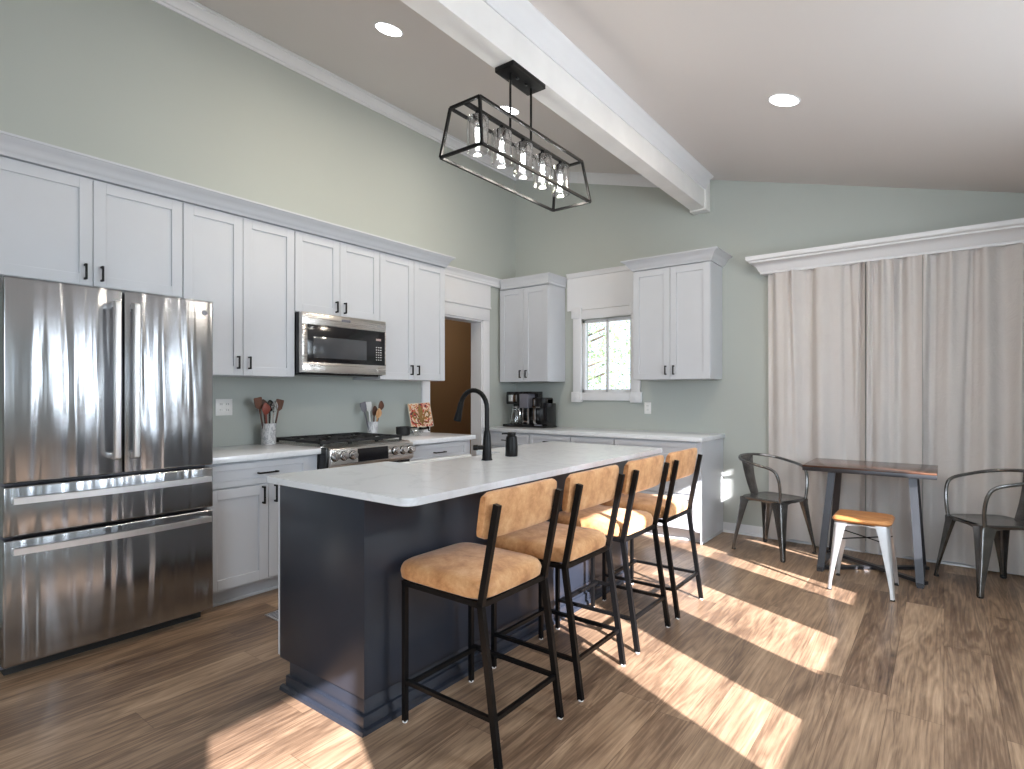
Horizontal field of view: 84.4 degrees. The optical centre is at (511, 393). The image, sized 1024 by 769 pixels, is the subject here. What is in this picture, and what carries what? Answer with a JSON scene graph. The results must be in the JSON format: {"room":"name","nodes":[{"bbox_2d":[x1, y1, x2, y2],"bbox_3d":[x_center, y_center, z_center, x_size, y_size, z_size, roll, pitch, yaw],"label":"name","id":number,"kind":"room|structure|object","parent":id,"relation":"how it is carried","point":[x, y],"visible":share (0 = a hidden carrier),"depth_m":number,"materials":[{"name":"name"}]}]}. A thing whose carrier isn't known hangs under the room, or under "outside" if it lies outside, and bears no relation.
{"room":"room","nodes":[
{"label":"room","id":0,"kind":"room"},
{"bbox_2d":[0,0,515,446],"bbox_3d":[-2.355,-0.690,3.752,0.150,3.948,8.000,0,0,37],"label":"wall","id":1,"kind":"structure","parent":0,"point":[144,85],"depth_m":4.18,"materials":[{"name":"paint"}]},
{"bbox_2d":[0,156,182,297],"bbox_3d":[-2.430,-0.903,3.202,0.393,0.625,0.922,0,0,37],"label":"upper cabinet","id":2,"kind":"object","parent":1,"relation":"attached to","point":[56,226],"visible":0.99,"depth_m":3.07,"materials":[{"name":"paint"}]},
{"bbox_2d":[215,399,231,415],"bbox_3d":[-2.049,0.094,4.021,0.008,0.118,0.118,0,0,37],"label":"wall outlet","id":3,"kind":"object","parent":1,"relation":"attached to","point":[223,407],"visible":1,"depth_m":4.01,"materials":[{"name":"white plastic"}]},
{"bbox_2d":[219,402,222,411],"bbox_3d":[-2.061,0.094,4.002,0.003,0.070,0.030,0,0,37],"label":"receptacle","id":4,"kind":"object","parent":3,"relation":"attached to","point":[220,403],"depth_m":4.00,"materials":[{"name":"white plastic"}]},
{"bbox_2d":[225,402,229,411],"bbox_3d":[-2.033,0.094,4.038,0.003,0.070,0.030,0,0,37],"label":"receptacle","id":5,"kind":"object","parent":3,"relation":"attached to","point":[227,404],"depth_m":4.04,"materials":[{"name":"white plastic"}]},
{"bbox_2d":[0,130,455,267],"bbox_3d":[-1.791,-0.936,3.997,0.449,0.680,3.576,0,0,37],"label":"trim","id":6,"kind":"structure","parent":1,"relation":"attached to","point":[12,146],"depth_m":3.46,"materials":[{"name":"paint"}]},
{"bbox_2d":[182,202,294,377],"bbox_3d":[-1.921,-0.669,3.868,0.393,1.094,0.751,0,0,37],"label":"upper cabinet","id":7,"kind":"object","parent":1,"relation":"attached to","point":[245,267],"visible":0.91,"depth_m":3.78,"materials":[{"name":"paint"}]},
{"bbox_2d":[152,0,515,180],"bbox_3d":[-2.266,-2.606,3.684,0.074,0.115,7.700,0,0,37],"label":"trim","id":8,"kind":"structure","parent":1,"relation":"attached to","point":[192,10],"depth_m":4.57,"materials":[{"name":"paint"}]},
{"bbox_2d":[294,230,379,320],"bbox_3d":[-1.458,-0.906,4.474,0.393,0.620,0.770,0,0,37],"label":"upper cabinet","id":9,"kind":"object","parent":1,"relation":"attached to","point":[332,277],"visible":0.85,"depth_m":4.35,"materials":[{"name":"paint"}]},
{"bbox_2d":[295,311,385,377],"bbox_3d":[-1.436,-0.366,4.458,0.445,0.452,0.762,0,0,37],"label":"microwave","id":10,"kind":"object","parent":9,"relation":"attached to","point":[326,345],"visible":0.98,"depth_m":4.27,"materials":[{"name":"silver metal"}]},
{"bbox_2d":[353,252,444,380],"bbox_3d":[-0.990,-0.669,5.086,0.393,1.094,0.767,0,0,37],"label":"upper cabinet","id":11,"kind":"object","parent":1,"relation":"attached to","point":[412,293],"visible":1,"depth_m":4.98,"materials":[{"name":"paint"}]},
{"bbox_2d":[421,299,490,455],"bbox_3d":[-0.624,0.157,5.984,0.191,2.255,1.049,0,0,37],"label":"trim","id":12,"kind":"structure","parent":1,"relation":"attached to","point":[478,316],"depth_m":6.28,"materials":[{"name":"paint"}]},
{"bbox_2d":[445,266,501,306],"bbox_3d":[-0.408,-1.139,6.115,0.073,0.335,1.580,0,0,37],"label":"trim","id":13,"kind":"structure","parent":1,"relation":"attached to","point":[461,285],"depth_m":6.06,"materials":[{"name":"paint"}]},
{"bbox_2d":[317,448,409,469],"bbox_3d":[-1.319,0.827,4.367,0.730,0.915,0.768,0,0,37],"label":"control panel","id":14,"kind":"object","parent":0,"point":[323,459],"depth_m":3.91,"materials":[{"name":"silver metal"}]},
{"bbox_2d":[430,319,470,453],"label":"door","id":15,"kind":"structure","parent":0,"point":[445,396],"depth_m":8.70,"materials":[{"name":"brown wood"}]},
{"bbox_2d":[481,430,492,460],"bbox_3d":[-0.140,0.287,3.159,0.062,0.166,0.062,0,0,37],"label":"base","id":16,"kind":"object","parent":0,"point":[486,447],"depth_m":3.14,"materials":[{"name":"black metal"}]},
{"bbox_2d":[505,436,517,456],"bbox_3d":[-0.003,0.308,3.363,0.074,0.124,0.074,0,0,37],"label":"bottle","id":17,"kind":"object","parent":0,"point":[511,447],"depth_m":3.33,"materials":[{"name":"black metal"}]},
{"bbox_2d":[0,532,1023,768],"bbox_3d":[-0.220,1.334,2.120,5.525,0.100,8.000,0,0,37],"label":"floor","id":18,"kind":"structure","parent":0,"point":[774,667],"depth_m":2.42,"materials":[{"name":"brown wood"}]},
{"bbox_2d":[0,276,212,675],"bbox_3d":[-2.235,0.378,3.058,0.794,1.812,0.908,0,0,37],"label":"refrigerator","id":19,"kind":"object","parent":18,"relation":"on","point":[106,395],"visible":1,"depth_m":2.79,"materials":[{"name":"grey metal"}]},
{"bbox_2d":[0,465,204,669],"bbox_3d":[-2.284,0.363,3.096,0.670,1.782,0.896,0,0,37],"label":"drawer","id":20,"kind":"object","parent":19,"relation":"in","point":[44,659],"depth_m":2.81,"materials":[{"name":"grey metal"}]},
{"bbox_2d":[205,454,316,606],"bbox_3d":[-1.802,0.848,3.777,0.693,0.872,0.743,0,0,37],"label":"base cabinet","id":21,"kind":"object","parent":18,"relation":"on","point":[245,506],"visible":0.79,"depth_m":3.50,"materials":[{"name":"paint"}]},
{"bbox_2d":[211,444,320,464],"bbox_3d":[-1.805,0.392,3.779,0.688,0.039,0.750,0,0,37],"label":"countertop","id":22,"kind":"structure","parent":21,"relation":"on","point":[251,452],"depth_m":3.67,"materials":[{"name":"white stone"}]},
{"bbox_2d":[261,423,275,444],"bbox_3d":[-1.796,0.293,4.170,0.104,0.155,0.104,0,0,37],"label":"utensil crock","id":23,"kind":"object","parent":22,"relation":"on","point":[268,433],"visible":0.97,"depth_m":4.13,"materials":[{"name":"stone"}]},
{"bbox_2d":[254,397,262,428],"bbox_3d":[-1.831,0.188,4.109,0.013,0.335,0.100,0,0,31],"label":"spatula","id":24,"kind":"object","parent":23,"relation":"in","point":[258,402],"visible":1,"depth_m":4.10,"materials":[{"name":"brown wood"}]},
{"bbox_2d":[261,399,266,423],"bbox_3d":[-1.829,0.197,4.169,0.060,0.316,0.029,0,0,-33],"label":"spoon","id":25,"kind":"object","parent":23,"relation":"in","point":[263,400],"visible":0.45,"depth_m":4.17,"materials":[{"name":"brown wood"}]},
{"bbox_2d":[262,403,270,423],"bbox_3d":[-1.784,0.209,4.118,0.037,0.291,0.077,0,0,3],"label":"spoon","id":26,"kind":"object","parent":23,"relation":"in","point":[266,408],"visible":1,"depth_m":4.11,"materials":[{"name":"brown wood"}]},
{"bbox_2d":[267,400,274,423],"bbox_3d":[-1.792,0.199,4.188,0.021,0.310,0.064,0,0,37],"label":"ladle","id":27,"kind":"object","parent":23,"relation":"in","point":[270,402],"visible":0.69,"depth_m":4.18,"materials":[{"name":"black plastic"}]},
{"bbox_2d":[271,401,277,422],"bbox_3d":[-1.759,0.204,4.181,0.045,0.301,0.053,0,0,37],"label":"whisk","id":28,"kind":"object","parent":23,"relation":"in","point":[275,402],"visible":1,"depth_m":4.18,"materials":[{"name":"silver metal"}]},
{"bbox_2d":[275,399,283,422],"bbox_3d":[-1.753,0.195,4.227,0.013,0.320,0.100,0,0,37],"label":"spatula","id":29,"kind":"object","parent":23,"relation":"in","point":[280,402],"visible":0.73,"depth_m":4.23,"materials":[{"name":"brown wood"}]},
{"bbox_2d":[265,610,277,620],"bbox_3d":[-1.294,1.280,3.230,0.280,0.008,0.100,0,0,37],"label":"floor vent","id":30,"kind":"object","parent":18,"relation":"in","point":[273,615],"visible":0.23,"depth_m":3.26,"materials":[{"name":"silver metal"}]},
{"bbox_2d":[276,432,414,469],"bbox_3d":[-1.291,0.805,4.347,0.798,0.958,0.773,0,0,37],"label":"gas range","id":31,"kind":"object","parent":18,"relation":"on","point":[352,448],"visible":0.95,"depth_m":4.14,"materials":[{"name":"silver metal"}]},
{"bbox_2d":[276,438,404,447],"bbox_3d":[-1.343,0.370,4.387,0.663,0.017,0.773,0,0,37],"label":"cooktop","id":32,"kind":"object","parent":31,"relation":"in","point":[284,442],"depth_m":4.13,"materials":[{"name":"black metal"}]},
{"bbox_2d":[410,440,469,460],"bbox_3d":[-0.858,0.848,5.012,0.693,0.872,0.798,0,0,37],"label":"base cabinet","id":33,"kind":"object","parent":18,"relation":"on","point":[453,448],"visible":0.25,"depth_m":4.83,"materials":[{"name":"paint"}]},
{"bbox_2d":[377,432,475,444],"bbox_3d":[-0.853,0.392,5.024,0.688,0.039,0.825,0,0,37],"label":"countertop","id":34,"kind":"structure","parent":33,"relation":"on","point":[426,437],"depth_m":4.95,"materials":[{"name":"white stone"}]},
{"bbox_2d":[367,421,377,436],"bbox_3d":[-1.219,0.306,4.941,0.092,0.130,0.092,0,0,37],"label":"utensil crock","id":35,"kind":"object","parent":34,"relation":"on","point":[373,426],"visible":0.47,"depth_m":4.90,"materials":[{"name":"ceramic"}]},
{"bbox_2d":[360,402,368,429],"bbox_3d":[-1.268,0.210,4.878,0.013,0.290,0.111,0,0,37],"label":"spatula","id":36,"kind":"object","parent":35,"relation":"in","point":[363,404],"visible":0.86,"depth_m":4.87,"materials":[{"name":"grey plastic"}]},
{"bbox_2d":[366,402,371,421],"bbox_3d":[-1.246,0.211,4.931,0.027,0.287,0.062,0,0,37],"label":"spatula","id":37,"kind":"object","parent":35,"relation":"in","point":[368,404],"visible":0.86,"depth_m":4.93,"materials":[{"name":"white plastic"}]},
{"bbox_2d":[372,406,377,421],"bbox_3d":[-1.203,0.229,4.943,0.028,0.250,0.064,0,0,37],"label":"spoon","id":38,"kind":"object","parent":35,"relation":"in","point":[374,410],"visible":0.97,"depth_m":4.93,"materials":[{"name":"brown wood"}]},
{"bbox_2d":[376,408,381,421],"bbox_3d":[-1.176,0.240,4.952,0.045,0.231,0.064,0,0,37],"label":"spoon","id":39,"kind":"object","parent":35,"relation":"in","point":[379,412],"visible":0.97,"depth_m":4.94,"materials":[{"name":"brown wood"}]},
{"bbox_2d":[378,401,383,419],"bbox_3d":[-1.173,0.207,4.996,0.022,0.296,0.098,0,0,37],"label":"spoon","id":40,"kind":"object","parent":35,"relation":"in","point":[381,404],"visible":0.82,"depth_m":5.00,"materials":[{"name":"brown wood"}]},
{"bbox_2d":[396,426,416,435],"bbox_3d":[-0.950,0.332,5.113,0.140,0.076,0.230,0,0,37],"label":"pot","id":41,"kind":"object","parent":34,"relation":"on","point":[400,430],"visible":0.98,"depth_m":5.03,"materials":[{"name":"metal"}]},
{"bbox_2d":[418,426,429,432],"bbox_3d":[-0.854,0.300,5.362,0.138,0.197,0.104,0,0,37],"label":"easel","id":42,"kind":"object","parent":34,"relation":"on","point":[426,427],"visible":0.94,"depth_m":5.34,"materials":[{"name":"black metal"}]},
{"bbox_2d":[407,402,433,428],"bbox_3d":[-0.870,0.202,5.379,0.253,0.244,0.067,0,0,-39],"label":"art tile","id":43,"kind":"structure","parent":42,"relation":"on","point":[420,415],"depth_m":5.37,"materials":[{"name":"multicoloured ceramic"}]},
{"bbox_2d":[267,441,661,737],"bbox_3d":[-0.031,0.827,3.193,0.942,0.914,2.364,0,0,37],"label":"kitchen island","id":44,"kind":"object","parent":18,"relation":"on","point":[346,534],"visible":0.83,"depth_m":2.38,"materials":[{"name":"paint"}]},
{"bbox_2d":[267,441,661,506],"bbox_3d":[-0.026,0.384,3.199,0.942,0.029,2.350,0,0,37],"label":"island countertop","id":45,"kind":"structure","parent":44,"relation":"on","point":[386,482],"depth_m":2.63,"materials":[{"name":"white stone"}]},
{"bbox_2d":[401,454,471,463],"bbox_3d":[-0.390,0.515,3.351,0.310,0.238,0.746,0,0,37],"label":"farmhouse sink","id":46,"kind":"object","parent":45,"relation":"in","point":[464,455],"visible":0.02,"depth_m":3.48,"materials":[{"name":"white ceramic"}]},
{"bbox_2d":[454,388,492,460],"bbox_3d":[-0.234,0.168,3.213,0.278,0.405,0.091,0,0,37],"label":"kitchen faucet","id":47,"kind":"object","parent":45,"relation":"on","point":[486,447],"visible":1,"depth_m":3.15,"materials":[{"name":"black metal"}]},
{"bbox_2d":[502,432,517,456],"bbox_3d":[-0.010,0.299,3.365,0.087,0.142,0.080,0,0,37],"label":"soap dispenser","id":48,"kind":"object","parent":45,"relation":"on","point":[511,447],"visible":0.99,"depth_m":3.33,"materials":[{"name":"black metal"}]},
{"bbox_2d":[401,478,563,768],"bbox_3d":[-0.131,0.810,2.240,0.537,0.948,0.448,0,0,37],"label":"bar stool","id":49,"kind":"object","parent":18,"relation":"on","point":[464,572],"visible":1,"depth_m":2.13,"materials":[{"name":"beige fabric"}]},
{"bbox_2d":[490,431,530,448],"bbox_3d":[0.108,0.848,6.301,0.623,0.872,0.651,0,0,37],"label":"base cabinet","id":50,"kind":"object","parent":18,"relation":"on","point":[498,440],"visible":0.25,"depth_m":6.10,"materials":[{"name":"paint"}]},
{"bbox_2d":[530,433,571,443],"bbox_3d":[0.555,0.848,5.960,0.498,0.872,0.651,0,0,37],"label":"base cabinet","id":51,"kind":"object","parent":18,"relation":"on","point":[534,438],"visible":0.17,"depth_m":5.74,"materials":[{"name":"paint"}]},
{"bbox_2d":[491,465,625,701],"bbox_3d":[0.203,0.810,2.677,0.537,0.948,0.448,0,0,37],"label":"bar stool","id":52,"kind":"object","parent":18,"relation":"on","point":[573,545],"visible":0.86,"depth_m":2.56,"materials":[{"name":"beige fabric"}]},
{"bbox_2d":[571,436,614,444],"bbox_3d":[0.942,0.848,5.664,0.473,0.872,0.651,0,0,37],"label":"base cabinet","id":53,"kind":"object","parent":18,"relation":"on","point":[575,439],"visible":0.07,"depth_m":5.43,"materials":[{"name":"paint"}]},
{"bbox_2d":[555,455,670,653],"bbox_3d":[0.537,0.810,3.114,0.537,0.948,0.448,0,0,37],"label":"bar stool","id":54,"kind":"object","parent":18,"relation":"on","point":[645,473],"visible":0.89,"depth_m":3.00,"materials":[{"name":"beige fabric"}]},
{"bbox_2d":[600,448,702,618],"bbox_3d":[0.862,0.810,3.539,0.537,0.948,0.448,0,0,37],"label":"bar stool","id":55,"kind":"object","parent":18,"relation":"on","point":[683,462],"visible":0.83,"depth_m":3.43,"materials":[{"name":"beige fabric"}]},
{"bbox_2d":[615,438,699,542],"bbox_3d":[1.451,0.848,5.275,0.803,0.872,0.651,0,0,37],"label":"base cabinet","id":56,"kind":"object","parent":18,"relation":"on","point":[678,528],"visible":0.13,"depth_m":4.94,"materials":[{"name":"paint"}]},
{"bbox_2d":[483,426,724,441],"bbox_3d":[0.833,0.389,5.760,2.429,0.039,0.633,0,0,37],"label":"countertop","id":57,"kind":"structure","parent":56,"relation":"on","point":[574,431],"depth_m":5.42,"materials":[{"name":"white stone"}]},
{"bbox_2d":[503,391,542,427],"bbox_3d":[0.120,0.170,6.397,0.380,0.396,0.250,0,0,37],"label":"coffee maker","id":58,"kind":"object","parent":57,"relation":"on","point":[522,401],"visible":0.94,"depth_m":6.32,"materials":[{"name":"black plastic"}]},
{"bbox_2d":[530,397,556,427],"bbox_3d":[0.347,0.204,6.217,0.200,0.330,0.240,0,0,37],"label":"coffee maker","id":59,"kind":"object","parent":57,"relation":"on","point":[544,409],"visible":1,"depth_m":6.17,"materials":[{"name":"black plastic"}]},
{"bbox_2d":[700,438,722,544],"bbox_3d":[1.793,0.847,5.047,0.018,0.875,0.598,0,0,37],"label":"end panel","id":60,"kind":"object","parent":18,"relation":"on","point":[711,468],"visible":0.98,"depth_m":5.02,"materials":[{"name":"paint"}]},
{"bbox_2d":[732,453,816,562],"bbox_3d":[2.128,0.893,4.622,0.493,0.781,0.486,0,0,-33],"label":"armchair","id":61,"kind":"object","parent":18,"relation":"on","point":[779,502],"visible":1,"depth_m":4.59,"materials":[{"name":"metal"}]},
{"bbox_2d":[827,509,898,601],"bbox_3d":[2.335,1.043,3.754,0.370,0.482,0.390,0,0,37],"label":"stool","id":62,"kind":"object","parent":18,"relation":"on","point":[843,518],"visible":1,"depth_m":3.70,"materials":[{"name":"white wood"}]},
{"bbox_2d":[802,458,937,588],"bbox_3d":[2.638,0.905,4.170,0.805,0.757,0.630,0,0,37],"label":"bistro table","id":63,"kind":"object","parent":18,"relation":"on","point":[835,468],"visible":0.98,"depth_m":4.11,"materials":[{"name":"brown wood"}]},
{"bbox_2d":[934,469,1023,598],"bbox_3d":[3.198,0.893,3.744,0.486,0.781,0.493,0,0,6],"label":"armchair","id":64,"kind":"object","parent":18,"relation":"on","point":[988,529],"visible":1,"depth_m":3.75,"materials":[{"name":"metal"}]},
{"bbox_2d":[439,60,591,211],"bbox_3d":[0.061,-1.446,3.101,0.279,0.578,1.023,0,0,37],"label":"linear pendant light","id":65,"kind":"object","parent":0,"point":[511,71],"visible":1,"depth_m":3.02,"materials":[{"name":"black metal"}]},
{"bbox_2d":[467,110,488,152],"bbox_3d":[-0.170,-1.301,2.799,0.108,0.200,0.108,0,0,37],"label":"glass shade","id":66,"kind":"object","parent":65,"relation":"attached to","point":[475,116],"depth_m":2.79,"materials":[{"name":"clear glass"}]},
{"bbox_2d":[491,125,511,164],"bbox_3d":[-0.055,-1.301,2.950,0.108,0.200,0.108,0,0,37],"label":"glass shade","id":67,"kind":"object","parent":65,"relation":"attached to","point":[501,131],"depth_m":2.94,"materials":[{"name":"clear glass"}]},
{"bbox_2d":[513,138,532,175],"bbox_3d":[0.061,-1.301,3.101,0.108,0.200,0.108,0,0,37],"label":"glass shade","id":68,"kind":"object","parent":65,"relation":"attached to","point":[523,143],"depth_m":3.09,"materials":[{"name":"clear glass"}]},
{"bbox_2d":[533,150,551,185],"bbox_3d":[0.176,-1.301,3.252,0.108,0.200,0.108,0,0,37],"label":"glass shade","id":69,"kind":"object","parent":65,"relation":"attached to","point":[542,157],"depth_m":3.24,"materials":[{"name":"clear glass"}]},
{"bbox_2d":[551,161,568,197],"bbox_3d":[0.291,-1.301,3.402,0.108,0.200,0.108,0,0,37],"label":"glass shade","id":70,"kind":"object","parent":65,"relation":"attached to","point":[560,166],"depth_m":3.39,"materials":[{"name":"clear glass"}]},
{"bbox_2d":[194,0,1023,192],"bbox_3d":[-0.141,-1.998,2.059,5.725,1.713,8.000,0,0,37],"label":"ceiling","id":71,"kind":"structure","parent":0,"point":[917,94],"depth_m":3.40,"materials":[{"name":"paint"}]},
{"bbox_2d":[374,21,403,36],"bbox_3d":[-0.782,-2.315,3.587,0.181,0.053,0.188,0,0,37],"label":"recessed light","id":72,"kind":"object","parent":71,"relation":"in","point":[386,28],"visible":1,"depth_m":3.57,"materials":[{"name":"paint"}]},
{"bbox_2d":[500,105,519,114],"bbox_3d":[-0.024,-2.322,4.621,0.181,0.053,0.188,0,0,37],"label":"recessed light","id":73,"kind":"object","parent":71,"relation":"in","point":[514,111],"visible":0.52,"depth_m":4.58,"materials":[{"name":"paint"}]},
{"bbox_2d":[767,93,800,106],"bbox_3d":[1.627,-1.758,3.379,0.181,0.053,0.188,0,0,37],"label":"recessed light","id":74,"kind":"object","parent":71,"relation":"in","point":[781,99],"visible":1,"depth_m":3.36,"materials":[{"name":"paint"}]},
{"bbox_2d":[770,95,797,105],"bbox_3d":[1.627,-1.757,3.380,0.157,0.046,0.162,0,0,37],"label":"diffuser","id":75,"kind":"object","parent":74,"relation":"attached to","point":[778,100],"depth_m":3.37,"materials":[{"name":"white plastic"}]},
{"bbox_2d":[516,180,1023,540],"bbox_3d":[2.223,-0.690,5.192,5.375,3.948,0.150,0,0,37],"label":"wall","id":76,"kind":"structure","parent":0,"point":[744,219],"depth_m":5.26,"materials":[{"name":"paint"}]},
{"bbox_2d":[500,284,564,382],"bbox_3d":[0.212,-0.671,6.392,0.678,1.070,0.381,0,0,37],"label":"upper cabinet","id":77,"kind":"object","parent":76,"relation":"attached to","point":[532,319],"visible":1,"depth_m":6.23,"materials":[{"name":"paint"}]},
{"bbox_2d":[500,272,566,289],"bbox_3d":[0.242,-1.240,6.368,0.672,0.112,0.388,0,0,37],"label":"trim","id":78,"kind":"structure","parent":76,"relation":"attached to","point":[542,278],"depth_m":6.21,"materials":[{"name":"paint"}]},
{"bbox_2d":[400,0,709,214],"bbox_3d":[-0.519,-1.897,2.348,0.156,0.347,7.700,0,0,37],"label":"ceiling beam","id":79,"kind":"structure","parent":76,"relation":"attached to","point":[473,24],"depth_m":3.34,"materials":[{"name":"paint"}]},
{"bbox_2d":[516,170,658,187],"bbox_3d":[0.873,-2.319,6.077,2.155,0.688,0.085,0,0,37],"label":"trim","id":80,"kind":"structure","parent":76,"relation":"attached to","point":[639,180],"depth_m":6.05,"materials":[{"name":"paint"}]},
{"bbox_2d":[483,0,713,189],"bbox_3d":[-0.520,-2.000,2.349,0.300,0.188,7.700,0,0,37],"label":"ceiling beam","id":81,"kind":"structure","parent":76,"relation":"attached to","point":[522,15],"depth_m":3.50,"materials":[{"name":"paint"}]},
{"bbox_2d":[566,265,632,311],"bbox_3d":[0.991,-1.126,6.013,0.950,0.410,0.043,0,0,37],"label":"trim","id":82,"kind":"structure","parent":76,"relation":"attached to","point":[613,286],"depth_m":6.05,"materials":[{"name":"paint"}]},
{"bbox_2d":[571,302,641,402],"bbox_3d":[1.009,-0.426,6.031,0.827,1.030,0.111,0,0,37],"label":"window","id":83,"kind":"structure","parent":76,"relation":"in","point":[634,394],"depth_m":6.09,"materials":[{"name":"paint"}]},
{"bbox_2d":[644,402,650,413],"bbox_3d":[1.378,0.142,5.738,0.072,0.117,0.008,0,0,37],"label":"wall outlet","id":84,"kind":"object","parent":76,"relation":"attached to","point":[647,405],"visible":1,"depth_m":5.74,"materials":[{"name":"white plastic"}]},
{"bbox_2d":[633,261,721,380],"bbox_3d":[1.559,-0.671,5.362,0.740,1.070,0.381,0,0,37],"label":"upper cabinet","id":85,"kind":"object","parent":76,"relation":"attached to","point":[677,310],"visible":1,"depth_m":5.22,"materials":[{"name":"paint"}]},
{"bbox_2d":[620,246,731,271],"bbox_3d":[1.542,-1.232,5.340,0.920,0.095,0.442,0,0,37],"label":"trim","id":86,"kind":"structure","parent":85,"relation":"attached to","point":[715,254],"depth_m":5.16,"materials":[{"name":"paint"}]},
{"bbox_2d":[723,522,1023,575],"bbox_3d":[3.073,1.239,4.429,2.798,0.090,0.030,0,0,37],"label":"baseboard","id":87,"kind":"structure","parent":76,"relation":"attached to","point":[749,530],"depth_m":5.07,"materials":[{"name":"paint"}]},
{"bbox_2d":[745,218,1023,275],"bbox_3d":[3.119,-1.131,4.285,2.530,0.150,0.200,0,0,37],"label":"curtain valance","id":88,"kind":"object","parent":76,"relation":"attached to","point":[1006,232],"visible":1,"depth_m":4.34,"materials":[{"name":"paint"}]},
{"bbox_2d":[768,262,864,552],"bbox_3d":[2.538,0.107,4.748,0.735,2.327,0.110,0,0,37],"label":"curtain","id":89,"kind":"object","parent":88,"relation":"hanging from","point":[816,317],"visible":0.88,"depth_m":4.72,"materials":[{"name":"beige fabric"}]},
{"bbox_2d":[866,255,921,556],"bbox_3d":[2.982,0.107,4.417,0.368,2.327,0.093,0,0,37],"label":"curtain","id":90,"kind":"object","parent":88,"relation":"hanging from","point":[893,286],"visible":0.8,"depth_m":4.42,"materials":[{"name":"beige fabric"}]},
{"bbox_2d":[923,243,1023,574],"bbox_3d":[3.627,0.107,3.926,1.247,2.327,0.095,0,0,37],"label":"curtain","id":91,"kind":"object","parent":88,"relation":"hanging from","point":[973,301],"visible":0.88,"depth_m":4.15,"materials":[{"name":"beige fabric"}]},
{"label":"outside","id":92,"kind":"structure","parent":0,"visible":0},
{"bbox_3d":[3.037,1.594,3.972,60.000,0.380,70.000,0,0,37],"label":"ground","id":93,"kind":"structure","parent":92,"visible":0},
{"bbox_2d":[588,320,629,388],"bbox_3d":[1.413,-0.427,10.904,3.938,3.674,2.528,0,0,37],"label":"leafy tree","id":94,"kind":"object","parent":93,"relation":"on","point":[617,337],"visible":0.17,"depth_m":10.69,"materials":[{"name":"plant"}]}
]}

